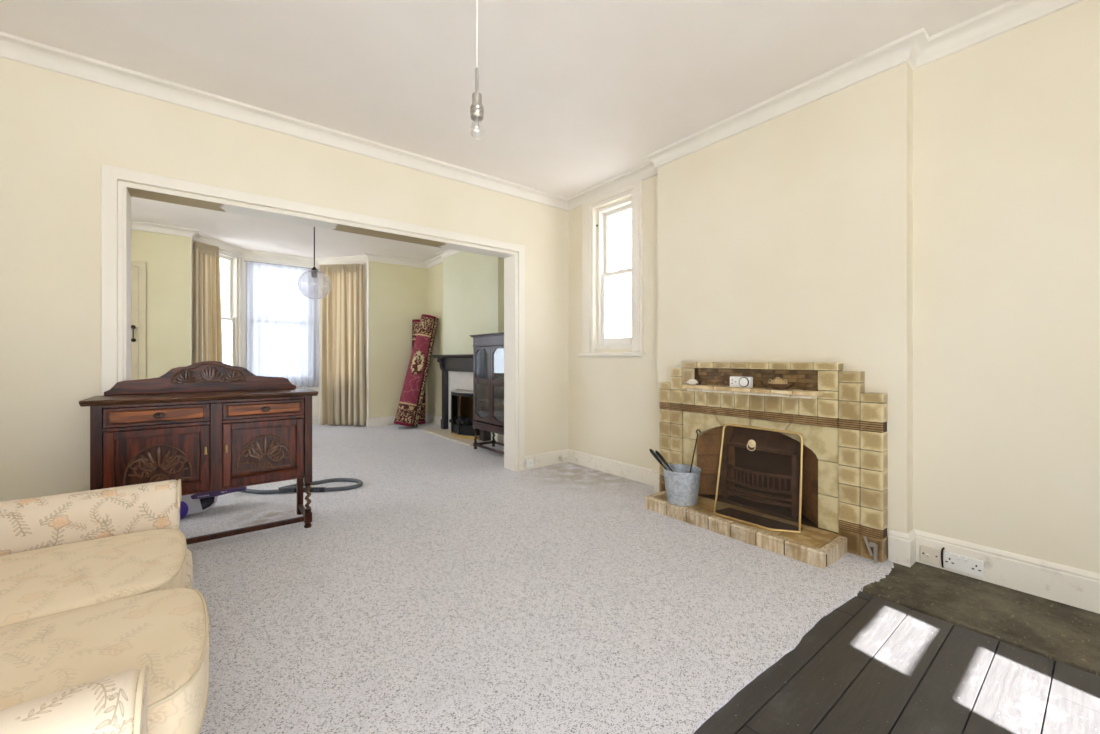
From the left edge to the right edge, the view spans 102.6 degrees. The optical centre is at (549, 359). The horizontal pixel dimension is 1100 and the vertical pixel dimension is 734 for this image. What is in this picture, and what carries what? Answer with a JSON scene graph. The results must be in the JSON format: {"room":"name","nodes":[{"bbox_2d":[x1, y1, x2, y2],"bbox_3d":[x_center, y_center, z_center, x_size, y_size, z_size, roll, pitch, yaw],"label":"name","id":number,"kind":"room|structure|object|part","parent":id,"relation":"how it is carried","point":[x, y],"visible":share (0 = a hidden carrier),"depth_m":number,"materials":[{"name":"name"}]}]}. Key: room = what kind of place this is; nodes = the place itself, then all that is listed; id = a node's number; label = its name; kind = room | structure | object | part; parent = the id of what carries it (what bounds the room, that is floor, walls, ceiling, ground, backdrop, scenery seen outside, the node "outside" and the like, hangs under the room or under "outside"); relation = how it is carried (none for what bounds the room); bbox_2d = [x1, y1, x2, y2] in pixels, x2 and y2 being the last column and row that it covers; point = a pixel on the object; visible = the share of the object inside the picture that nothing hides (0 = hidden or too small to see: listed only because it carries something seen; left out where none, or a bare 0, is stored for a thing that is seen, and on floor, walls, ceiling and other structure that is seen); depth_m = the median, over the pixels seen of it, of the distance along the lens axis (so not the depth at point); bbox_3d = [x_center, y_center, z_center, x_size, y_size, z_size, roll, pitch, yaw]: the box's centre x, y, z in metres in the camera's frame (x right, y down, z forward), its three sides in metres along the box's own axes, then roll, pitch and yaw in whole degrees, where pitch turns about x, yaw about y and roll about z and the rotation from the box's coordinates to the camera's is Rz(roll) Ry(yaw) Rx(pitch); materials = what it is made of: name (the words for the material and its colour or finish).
{"room":"living room","nodes":[
{"label":"living room","id":0,"kind":"room"},
{"bbox_2d":[131,229,190,378],"bbox_3d":[-5.422,-0.290,5.231,1.795,2.780,0.120,0,0,-38],"label":"wall","id":1,"kind":"structure","parent":0,"point":[167,257],"depth_m":5.58,"materials":[{"name":"paint"}]},
{"bbox_2d":[131,260,145,379],"bbox_3d":[-5.370,-0.053,5.192,0.902,2.306,0.092,0,0,-38],"label":"door","id":2,"kind":"structure","parent":1,"relation":"in","point":[138,274],"depth_m":5.42,"materials":[{"name":"beige wood"}]},
{"bbox_3d":[-5.094,-0.315,5.383,0.048,0.207,0.052,0,0,-38],"label":"handle","id":3,"kind":"part","parent":2,"relation":"part of","materials":[{"name":"brown metal"}]},
{"bbox_2d":[192,240,241,366],"bbox_3d":[-4.822,-0.290,6.303,0.160,2.780,0.942,0,0,1],"label":"wall","id":4,"kind":"structure","parent":0,"point":[239,257],"depth_m":6.71,"materials":[{"name":"white paint"}]},
{"bbox_2d":[191,237,191,364],"bbox_3d":[-4.713,-0.323,5.787,0.010,2.535,0.136,0,0,-38],"label":"trim","id":5,"kind":"structure","parent":4,"relation":"attached to","point":[191,237],"depth_m":5.74,"materials":[{"name":"paint"}]},
{"bbox_2d":[193,241,222,363],"bbox_3d":[-4.648,-0.242,5.994,0.108,2.625,0.394,0,0,19],"label":"curtain","id":6,"kind":"object","parent":4,"relation":"hanging from","point":[207,310],"visible":0.66,"depth_m":5.96,"materials":[{"name":"beige fabric"}]},
{"bbox_2d":[219,249,363,365],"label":"window","id":7,"kind":"structure","parent":4,"relation":"in","point":[232,318],"depth_m":6.68,"materials":[{"name":"white wood"}]},
{"bbox_3d":[-4.847,-1.052,6.323,0.036,0.945,0.708,0,0,1],"label":"sash","id":8,"kind":"part","parent":7,"relation":"part of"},
{"bbox_3d":[-4.807,-0.127,6.322,0.036,0.983,0.708,0,0,1],"label":"sash","id":9,"kind":"part","parent":7,"relation":"part of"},
{"bbox_2d":[246,261,318,387],"bbox_3d":[-4.260,-0.522,7.036,1.030,1.976,0.056,0,0,-38],"label":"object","id":10,"kind":"object","parent":7,"relation":"hanging from","point":[282,324],"visible":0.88,"depth_m":7.03,"materials":[{"name":"white fabric"}]},
{"bbox_3d":[-4.093,-1.568,6.798,2.174,0.018,0.665,0,0,-38],"label":"curtain rail","id":11,"kind":"part","parent":7,"relation":"part of","materials":[{"name":"white paint"}]},
{"bbox_2d":[319,264,366,425],"bbox_3d":[-3.387,-0.234,7.200,0.793,2.620,0.142,0,0,7],"label":"curtain","id":12,"kind":"object","parent":7,"relation":"hanging from","point":[343,360],"visible":1,"depth_m":7.17,"materials":[{"name":"beige fabric"}]},
{"bbox_2d":[242,257,318,415],"bbox_3d":[-4.364,-0.290,7.161,1.060,2.780,0.160,0,0,-38],"label":"wall","id":13,"kind":"structure","parent":0,"point":[315,399],"depth_m":6.80,"materials":[{"name":"beige paint"}]},
{"bbox_2d":[246,259,313,267],"bbox_3d":[-4.347,-0.562,7.140,1.020,1.995,0.175,0,0,-38],"label":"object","id":14,"kind":"structure","parent":13,"relation":"in","point":[253,260],"depth_m":7.09,"materials":[{"name":"white"}]},
{"bbox_2d":[0,57,567,501],"bbox_3d":[-1.756,-0.290,3.311,4.810,2.780,0.180,0,0,-38],"label":"wall partition","id":15,"kind":"structure","parent":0,"point":[57,130],"depth_m":2.53,"materials":[{"name":"yellow paint"}]},
{"bbox_2d":[101,164,523,471],"bbox_3d":[-1.482,-0.010,3.522,2.950,2.220,0.224,0,0,-38],"label":"trim opening","id":16,"kind":"structure","parent":15,"relation":"attached to","point":[115,196],"depth_m":2.84,"materials":[{"name":"white wood"}]},
{"bbox_2d":[127,187,512,257],"bbox_3d":[-1.483,-1.024,3.524,2.768,0.012,0.188,0,0,-38],"label":"trim","id":17,"kind":"structure","parent":15,"relation":"attached to","point":[138,193],"depth_m":3.23,"materials":[{"name":"paint"}]},
{"bbox_2d":[526,459,533,466],"bbox_3d":[-0.200,1.034,4.381,0.085,0.075,0.013,0,0,-38],"label":"socket","id":18,"kind":"object","parent":15,"relation":"attached to","point":[529,463],"visible":1,"depth_m":4.38,"materials":[{"name":"white plastic"}]},
{"bbox_2d":[319,262,365,415],"bbox_3d":[-3.429,-0.290,7.390,0.926,2.780,0.160,0,0,14],"label":"wall","id":19,"kind":"structure","parent":0,"point":[364,264],"depth_m":7.42,"materials":[{"name":"beige paint"}]},
{"bbox_2d":[366,261,368,417],"bbox_3d":[-2.966,-0.323,7.152,0.011,2.535,0.136,0,0,-38],"label":"trim","id":20,"kind":"structure","parent":19,"relation":"attached to","point":[367,262],"depth_m":7.12,"materials":[{"name":"white wood"}]},
{"bbox_2d":[369,261,427,417],"bbox_3d":[-2.572,-0.290,7.458,0.990,2.780,0.120,0,0,-38],"label":"wall","id":21,"kind":"structure","parent":0,"point":[398,294],"depth_m":7.33,"materials":[{"name":"paint"}]},
{"bbox_2d":[131,220,460,268],"bbox_3d":[-3.187,-1.634,5.143,4.810,0.092,4.470,0,0,-38],"label":"crown molding","id":22,"kind":"structure","parent":21,"relation":"attached to","point":[195,234],"depth_m":6.91,"materials":[{"name":"white paint"}]},
{"bbox_2d":[312,413,439,426],"bbox_3d":[-3.551,1.025,6.831,3.720,0.150,1.364,0,0,-23],"label":"baseboard","id":23,"kind":"structure","parent":21,"relation":"attached to","point":[378,421],"depth_m":7.29,"materials":[{"name":"white wood"}]},
{"bbox_2d":[443,251,503,439],"bbox_3d":[-1.142,-0.290,6.351,0.100,2.780,1.665,0,0,-38],"label":"wall","id":24,"kind":"structure","parent":0,"point":[473,283],"depth_m":6.28,"materials":[{"name":"paint"}]},
{"bbox_2d":[0,0,1010,261],"bbox_3d":[-1.542,-1.755,3.053,5.230,0.150,10.110,0,0,-38],"label":"ceiling","id":25,"kind":"structure","parent":0,"point":[575,93],"depth_m":2.48,"materials":[{"name":"white paint"}]},
{"bbox_2d":[299,227,330,298],"bbox_3d":[-2.394,-1.144,4.474,0.296,1.072,0.296,0,0,-38],"label":"globe pendant","id":26,"kind":"object","parent":25,"relation":"hanging from","point":[314,270],"visible":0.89,"depth_m":4.47,"materials":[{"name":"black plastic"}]},
{"bbox_3d":[-2.394,-1.299,4.474,0.010,0.702,0.010,0,0,29],"label":"cord","id":27,"kind":"part","parent":26,"relation":"part of","materials":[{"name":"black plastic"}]},
{"bbox_2d":[470,0,483,139],"bbox_3d":[-0.265,-1.242,1.600,0.100,0.877,0.100,0,0,-38],"label":"pendant light","id":28,"kind":"object","parent":25,"relation":"hanging from","point":[476,108],"visible":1,"depth_m":1.59,"materials":[{"name":"white plastic"}]},
{"bbox_3d":[-0.265,-1.353,1.600,0.005,0.595,0.005,0,0,30],"label":"cord","id":29,"kind":"part","parent":28,"relation":"part of","materials":[{"name":"white plastic"}]},
{"bbox_2d":[180,422,893,733],"bbox_3d":[-2.233,1.112,3.937,4.788,0.036,7.538,0,0,-38],"label":"floor","id":30,"kind":"structure","parent":0,"point":[453,590],"depth_m":2.02,"materials":[{"name":"grey carpet"}]},
{"bbox_2d":[0,479,208,733],"bbox_3d":[-1.456,0.667,1.016,1.057,0.854,1.519,0,0,-38],"label":"sofa","id":31,"kind":"object","parent":30,"relation":"on","point":[104,625],"visible":1,"depth_m":1.09,"materials":[{"name":"beige fabric"}]},
{"bbox_3d":[-1.031,0.778,0.495,0.845,0.485,0.176,0,0,-38],"label":"armrest","id":32,"kind":"part","parent":31,"relation":"part of","materials":[{"name":"beige fabric"}]},
{"bbox_3d":[-1.860,0.758,1.557,0.845,0.525,0.170,0,0,-38],"label":"armrest","id":33,"kind":"part","parent":31,"relation":"part of","materials":[{"name":"beige fabric"}]},
{"bbox_2d":[0,529,185,626],"bbox_3d":[-1.550,0.717,1.298,0.736,0.192,0.595,0,0,-38],"label":"seat cushion","id":34,"kind":"object","parent":31,"relation":"on","point":[56,572],"depth_m":1.33,"materials":[{"name":"beige fabric"}]},
{"bbox_2d":[0,588,208,733],"bbox_3d":[-1.173,0.717,0.852,0.812,0.192,0.557,0,0,-38],"label":"seat cushion","id":35,"kind":"object","parent":31,"relation":"on","point":[166,631],"depth_m":0.96,"materials":[{"name":"beige fabric"}]},
{"bbox_2d":[79,361,317,544],"bbox_3d":[-2.040,0.555,2.672,1.069,1.089,0.411,0,0,-38],"label":"sideboard","id":36,"kind":"object","parent":30,"relation":"on","point":[209,426],"visible":0.84,"depth_m":2.58,"materials":[{"name":"brown wood"}]},
{"bbox_3d":[-2.339,0.669,2.273,0.044,0.862,0.044,0,0,-38],"label":"leg","id":37,"kind":"part","parent":36,"relation":"part of","materials":[{"name":"brown wood"}]},
{"bbox_3d":[-2.142,0.306,2.415,0.433,0.098,0.036,0,0,-38],"label":"drawer","id":38,"kind":"part","parent":36,"relation":"part of","materials":[{"name":"brown wood"}]},
{"bbox_3d":[-2.141,0.564,2.413,0.433,0.368,0.022,0,0,-38],"label":"door","id":39,"kind":"part","parent":36,"relation":"part of","materials":[{"name":"brown wood"}]},
{"bbox_3d":[-2.137,0.305,2.407,0.385,0.058,0.007,0,0,-38],"label":"drawer","id":40,"kind":"part","parent":36,"relation":"part of","materials":[{"name":"brown wood"}]},
{"bbox_3d":[-2.133,0.568,2.403,0.283,0.210,0.023,0,0,-38],"label":"carved panel","id":41,"kind":"part","parent":36,"relation":"part of","materials":[{"name":"brown wood"}]},
{"bbox_3d":[-2.130,0.306,2.399,0.052,0.034,0.015,0,0,-38],"label":"drawer pull","id":42,"kind":"part","parent":36,"relation":"part of","materials":[{"name":"brown metal"}]},
{"bbox_2d":[79,388,317,406],"bbox_3d":[-2.040,0.223,2.672,1.069,0.030,0.411,0,0,-38],"label":"countertop","id":43,"kind":"structure","parent":36,"relation":"on","point":[103,400],"depth_m":2.52,"materials":[{"name":"brown wood"}]},
{"bbox_3d":[-1.970,0.500,2.588,0.952,0.500,0.015,0,0,-38],"label":"panel","id":44,"kind":"part","parent":36,"relation":"part of","materials":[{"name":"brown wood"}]},
{"bbox_3d":[-1.757,0.306,2.716,0.417,0.098,0.036,0,0,-38],"label":"drawer","id":45,"kind":"part","parent":36,"relation":"part of","materials":[{"name":"brown wood"}]},
{"bbox_3d":[-1.751,0.305,2.708,0.369,0.058,0.007,0,0,-38],"label":"drawer","id":46,"kind":"part","parent":36,"relation":"part of","materials":[{"name":"brown wood"}]},
{"bbox_3d":[-1.755,0.564,2.714,0.417,0.368,0.022,0,0,-38],"label":"door","id":47,"kind":"part","parent":36,"relation":"part of","materials":[{"name":"brown wood"}]},
{"bbox_3d":[-1.748,0.568,2.704,0.283,0.210,0.023,0,0,-38],"label":"carved panel","id":48,"kind":"part","parent":36,"relation":"part of","materials":[{"name":"brown wood"}]},
{"bbox_3d":[-1.744,0.306,2.700,0.052,0.034,0.015,0,0,-38],"label":"drawer pull","id":49,"kind":"part","parent":36,"relation":"part of","materials":[{"name":"brown metal"}]},
{"bbox_3d":[-1.766,0.923,3.111,0.038,0.337,0.038,0,0,-38],"label":"leg","id":50,"kind":"part","parent":36,"relation":"part of","materials":[{"name":"brown wood"}]},
{"bbox_3d":[-1.577,0.669,2.869,0.044,0.862,0.044,0,0,-38],"label":"leg","id":51,"kind":"part","parent":36,"relation":"part of","materials":[{"name":"brown wood"}]},
{"bbox_2d":[180,478,362,519],"bbox_3d":[-2.242,0.985,3.530,1.352,0.230,0.515,0,0,-38],"label":"vacuum cleaner","id":52,"kind":"object","parent":30,"relation":"on","point":[190,504],"visible":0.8,"depth_m":3.18,"materials":[{"name":"grey plastic"}]},
{"bbox_2d":[394,314,437,426],"bbox_3d":[-2.152,0.179,7.108,0.716,1.821,0.367,0,0,-38],"label":"rolled rug","id":53,"kind":"object","parent":30,"relation":"on","point":[411,399],"visible":1,"depth_m":7.00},
{"bbox_2d":[412,319,425,423],"bbox_3d":[-2.228,0.212,7.464,0.248,1.756,0.250,0,0,-38],"label":"rolled rug","id":54,"kind":"object","parent":30,"relation":"on","point":[415,322],"visible":0.23,"depth_m":7.38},
{"bbox_2d":[423,354,490,446],"bbox_3d":[-1.343,0.517,6.238,0.354,1.165,1.606,0,0,-38],"label":"fireplace","id":55,"kind":"object","parent":30,"relation":"on","point":[457,370],"visible":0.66,"depth_m":6.42,"materials":[{"name":"black wood"}]},
{"bbox_2d":[431,354,472,357],"bbox_3d":[-1.274,-0.042,6.251,0.229,0.047,1.540,0,0,-38],"label":"mantel shelf","id":56,"kind":"object","parent":55,"relation":"attached to","point":[458,355],"depth_m":6.18,"materials":[{"name":"black wood"}]},
{"bbox_2d":[449,390,479,439],"bbox_3d":[-1.220,0.758,6.115,0.229,0.622,0.788,0,0,-38],"label":"fireplace insert","id":57,"kind":"object","parent":55,"relation":"on","point":[461,427],"visible":0.96,"depth_m":5.97,"materials":[{"name":"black metal"}]},
{"bbox_3d":[-1.218,0.451,6.117,0.221,0.008,0.760,0,0,-38],"label":"trim","id":58,"kind":"part","parent":57,"relation":"part of","materials":[{"name":"metal"}]},
{"bbox_2d":[451,392,473,435],"bbox_3d":[-1.219,0.740,6.116,0.223,0.570,0.758,0,0,-38],"label":"frame","id":59,"kind":"object","parent":57,"relation":"attached to","point":[460,426],"depth_m":5.97,"materials":[{"name":"black metal"}]},
{"bbox_2d":[453,421,479,435],"bbox_3d":[-1.214,0.962,6.120,0.194,0.124,0.667,0,0,-38],"label":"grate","id":60,"kind":"object","parent":57,"relation":"on","point":[459,429],"depth_m":5.95,"materials":[{"name":"black metal"}]},
{"bbox_3d":[-1.188,0.754,6.318,0.011,0.629,0.600,0,0,-38],"label":"closure plate","id":61,"kind":"part","parent":55,"relation":"part of","materials":[{"name":"black metal"}]},
{"bbox_2d":[469,332,503,454],"bbox_3d":[-0.578,0.401,5.113,0.334,1.386,0.888,0,0,-38],"label":"display cabinet","id":62,"kind":"object","parent":30,"relation":"on","point":[488,349],"visible":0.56,"depth_m":5.32,"materials":[{"name":"mahogany"},{"name":"glass"}]},
{"bbox_3d":[-0.905,0.962,5.352,0.042,0.264,0.041,0,0,-38],"label":"leg","id":63,"kind":"part","parent":62,"relation":"part of","materials":[{"name":"brown wood"}]},
{"bbox_3d":[-0.800,0.293,5.198,0.020,0.883,0.404,0,0,-38],"label":"door","id":64,"kind":"part","parent":62,"relation":"part of","materials":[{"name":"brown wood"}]},
{"bbox_3d":[-0.571,0.786,5.119,0.317,0.087,0.844,0,0,-38],"label":"stand frame","id":65,"kind":"part","parent":62,"relation":"part of","materials":[{"name":"brown wood"}]},
{"bbox_2d":[478,398,503,403],"bbox_3d":[-0.552,0.494,5.133,0.230,0.012,0.776,0,0,-38],"label":"shelf","id":66,"kind":"object","parent":62,"relation":"attached to","point":[480,400],"depth_m":5.33,"materials":[{"name":"wood"}]},
{"bbox_3d":[-0.549,0.293,4.877,0.020,0.883,0.404,0,0,-38],"label":"door","id":67,"kind":"part","parent":62,"relation":"part of","materials":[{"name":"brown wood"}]},
{"bbox_2d":[645,362,887,568],"bbox_3d":[1.353,0.560,2.963,0.719,1.080,1.479,0,0,-38],"label":"fireplace","id":68,"kind":"object","parent":30,"relation":"on","point":[842,426],"visible":0.9,"depth_m":2.78,"materials":[{"name":"brown tile"}]},
{"bbox_2d":[663,464,700,505],"bbox_3d":[0.930,0.889,3.114,0.263,0.236,0.263,0,0,-38],"label":"bucket","id":69,"kind":"object","parent":68,"relation":"on","point":[681,486],"visible":0.98,"depth_m":3.02,"materials":[{"name":"metal"}]},
{"bbox_2d":[649,449,666,469],"bbox_3d":[0.844,0.809,3.119,0.281,0.351,0.025,0,0,0],"label":"tongs","id":70,"kind":"object","parent":69,"relation":"in","point":[652,452],"visible":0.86,"depth_m":3.11,"materials":[{"name":"black metal"}]},
{"bbox_3d":[0.751,0.692,3.118,0.096,0.117,0.025,0,0,1],"label":"handle","id":71,"kind":"part","parent":70,"relation":"part of","materials":[{"name":"black metal"}]},
{"bbox_2d":[655,450,672,470],"bbox_3d":[0.884,0.816,3.115,0.279,0.338,0.025,0,0,2],"label":"shovel","id":72,"kind":"object","parent":69,"relation":"in","point":[658,454],"visible":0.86,"depth_m":3.11,"materials":[{"name":"black metal"}]},
{"bbox_3d":[0.794,0.704,3.120,0.097,0.116,0.025,0,0,1],"label":"handle","id":73,"kind":"part","parent":72,"relation":"part of","materials":[{"name":"black metal"}]},
{"bbox_2d":[689,429,700,472],"bbox_3d":[1.013,0.742,3.129,0.110,0.492,0.023,0,0,21],"label":"poker","id":74,"kind":"object","parent":69,"relation":"in","point":[697,429],"visible":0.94,"depth_m":3.12,"materials":[{"name":"black metal"}]},
{"bbox_3d":[1.045,0.566,3.117,0.044,0.141,0.019,0,0,30],"label":"handle","id":75,"kind":"part","parent":74,"relation":"part of","materials":[{"name":"black metal"}]},
{"bbox_2d":[687,379,697,384],"bbox_3d":[1.044,0.165,3.221,0.028,0.045,0.092,0,0,-38],"label":"seashell","id":76,"kind":"object","parent":68,"relation":"on","point":[690,381],"visible":1,"depth_m":3.21,"materials":[{"name":"white"}]},
{"bbox_2d":[730,376,752,387],"bbox_3d":[1.274,0.152,2.942,0.053,0.072,0.144,0,0,-38],"label":"timer","id":77,"kind":"object","parent":68,"relation":"on","point":[735,381],"visible":1,"depth_m":2.91,"materials":[{"name":"white plastic"}]},
{"bbox_2d":[682,384,822,395],"bbox_3d":[1.304,0.201,2.925,0.153,0.026,0.901,0,0,-38],"label":"mantel shelf","id":78,"kind":"object","parent":68,"relation":"attached to","point":[757,389],"depth_m":2.83,"materials":[{"name":"tile"}]},
{"bbox_2d":[713,424,802,532],"bbox_3d":[1.283,0.714,2.737,0.208,0.585,0.529,0,0,-38],"label":"fire screen","id":79,"kind":"object","parent":68,"relation":"on","point":[730,513],"visible":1,"depth_m":2.72,"materials":[{"name":"gold metal"}]},
{"bbox_3d":[1.264,0.529,2.760,0.014,0.050,0.049,0,0,-38],"label":"knob plate","id":80,"kind":"part","parent":79,"relation":"part of","materials":[{"name":"gold metal"}]},
{"bbox_2d":[764,377,791,389],"bbox_3d":[1.420,0.148,2.747,0.160,0.077,0.159,0,0,-38],"label":"lidded dish","id":81,"kind":"object","parent":68,"relation":"on","point":[777,383],"visible":1,"depth_m":2.71,"materials":[{"name":"brown ceramic"}]},
{"bbox_3d":[1.420,0.132,2.747,0.117,0.044,0.118,0,0,-38],"label":"lid","id":82,"kind":"part","parent":81,"relation":"part of","materials":[{"name":"beige ceramic"}]},
{"bbox_2d":[764,383,791,389],"bbox_3d":[1.420,0.169,2.747,0.160,0.037,0.159,0,0,-38],"label":"bowl","id":83,"kind":"object","parent":68,"relation":"on","point":[780,386],"depth_m":2.70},
{"bbox_2d":[863,536,877,562],"bbox_3d":[1.737,1.031,2.387,0.018,0.125,0.066,0,0,-38],"label":"tap","id":84,"kind":"object","parent":30,"relation":"on","point":[870,544],"visible":1,"depth_m":2.37,"materials":[{"name":"metal"}]},
{"bbox_3d":[1.732,1.017,2.397,0.012,0.097,0.045,0,0,-38],"label":"lever","id":85,"kind":"part","parent":84,"relation":"part of","materials":[{"name":"metal"}]},
{"bbox_2d":[428,0,1099,573],"bbox_3d":[0.682,-0.290,4.276,0.220,2.780,9.300,0,0,-38],"label":"wall","id":86,"kind":"structure","parent":0,"point":[1006,126],"depth_m":2.16,"materials":[{"name":"yellow paint"}]},
{"bbox_2d":[495,433,503,442],"bbox_3d":[-0.326,1.025,5.291,0.118,0.150,1.120,0,0,-38],"label":"baseboard","id":87,"kind":"structure","parent":86,"relation":"attached to","point":[498,437],"depth_m":5.67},
{"bbox_2d":[578,180,644,357],"bbox_3d":[0.621,-0.799,4.260,0.205,1.574,0.841,0,0,-38],"label":"window","id":88,"kind":"structure","parent":86,"relation":"in","point":[635,202],"depth_m":4.36,"materials":[{"name":"white wood"}]},
{"bbox_3d":[0.592,-0.038,4.237,0.130,0.053,0.841,0,0,-38],"label":"sill","id":89,"kind":"part","parent":88,"relation":"part of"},
{"bbox_3d":[0.675,-0.800,4.261,0.120,1.400,0.505,0,0,-38],"label":"frame","id":90,"kind":"part","parent":88,"relation":"part of","materials":[{"name":"white wood"}]},
{"bbox_3d":[0.663,-0.494,4.252,0.036,0.718,0.431,0,0,-38],"label":"sash","id":91,"kind":"part","parent":88,"relation":"part of","materials":[{"name":"glass"}]},
{"bbox_3d":[0.694,-1.140,4.277,0.036,0.650,0.431,0,0,-38],"label":"sash","id":92,"kind":"part","parent":88,"relation":"part of","materials":[{"name":"glass"}]},
{"bbox_2d":[920,545,940,565],"bbox_3d":[2.020,1.042,2.340,0.019,0.084,0.083,0,0,-38],"label":"blank plate","id":93,"kind":"object","parent":86,"relation":"attached to","point":[931,555],"visible":1,"depth_m":2.34,"materials":[{"name":"beige plastic"}]},
{"bbox_2d":[943,551,983,577],"bbox_3d":[2.099,1.042,2.239,0.019,0.082,0.150,0,0,-38],"label":"double socket","id":94,"kind":"object","parent":86,"relation":"attached to","point":[968,565],"visible":1,"depth_m":2.23,"materials":[{"name":"white plastic"}]},
{"bbox_2d":[941,547,944,567],"bbox_3d":[2.055,1.036,2.303,0.016,0.106,0.009,0,0,31],"label":"cable","id":95,"kind":"object","parent":94,"relation":"attached to","point":[943,548],"visible":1,"depth_m":2.30,"materials":[{"name":"black plastic"}]},
{"bbox_2d":[888,529,1099,613],"bbox_3d":[2.590,1.016,1.552,0.128,0.168,2.257,0,0,-38],"label":"baseboard","id":96,"kind":"structure","parent":86,"relation":"attached to","point":[1079,588],"depth_m":2.10,"materials":[{"name":"white wood"}]},
{"bbox_2d":[657,62,912,558],"bbox_3d":[1.441,-0.290,3.036,0.110,2.780,1.650,0,0,-38],"label":"wall","id":97,"kind":"structure","parent":0,"point":[787,237],"depth_m":2.74,"materials":[{"name":"yellow paint"}]},
{"bbox_2d":[0,0,1082,210],"bbox_3d":[-0.130,-1.634,1.231,4.810,0.092,5.100,0,0,-38],"label":"crown molding","id":98,"kind":"structure","parent":97,"relation":"attached to","point":[916,48],"depth_m":2.72,"materials":[{"name":"white paint"}]},
{"bbox_2d":[524,449,659,491],"bbox_3d":[0.383,1.030,4.008,0.582,0.140,1.355,0,0,-38],"label":"baseboard","id":99,"kind":"structure","parent":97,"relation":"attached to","point":[625,470],"depth_m":4.33,"materials":[{"name":"white wood"}]},
{"bbox_2d":[693,562,1099,733],"bbox_3d":[0.736,1.117,0.131,4.819,0.027,2.300,0,0,-38],"label":"floor","id":100,"kind":"structure","parent":0,"point":[870,665],"depth_m":1.57,"materials":[{"name":"black wood"}]},
{"label":"outside","id":101,"kind":"structure","parent":0,"visible":0},
{"bbox_3d":[0.000,1.350,0.000,60.000,0.100,60.000,0,0,-38],"label":"ground","id":102,"kind":"structure","parent":101,"visible":0},
{"bbox_2d":[610,216,613,337],"bbox_3d":[-0.502,-1.800,8.237,2.350,6.200,2.400,0,0,-38],"label":"wall","id":103,"kind":"structure","parent":102,"relation":"on","point":[611,217],"depth_m":7.99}
]}

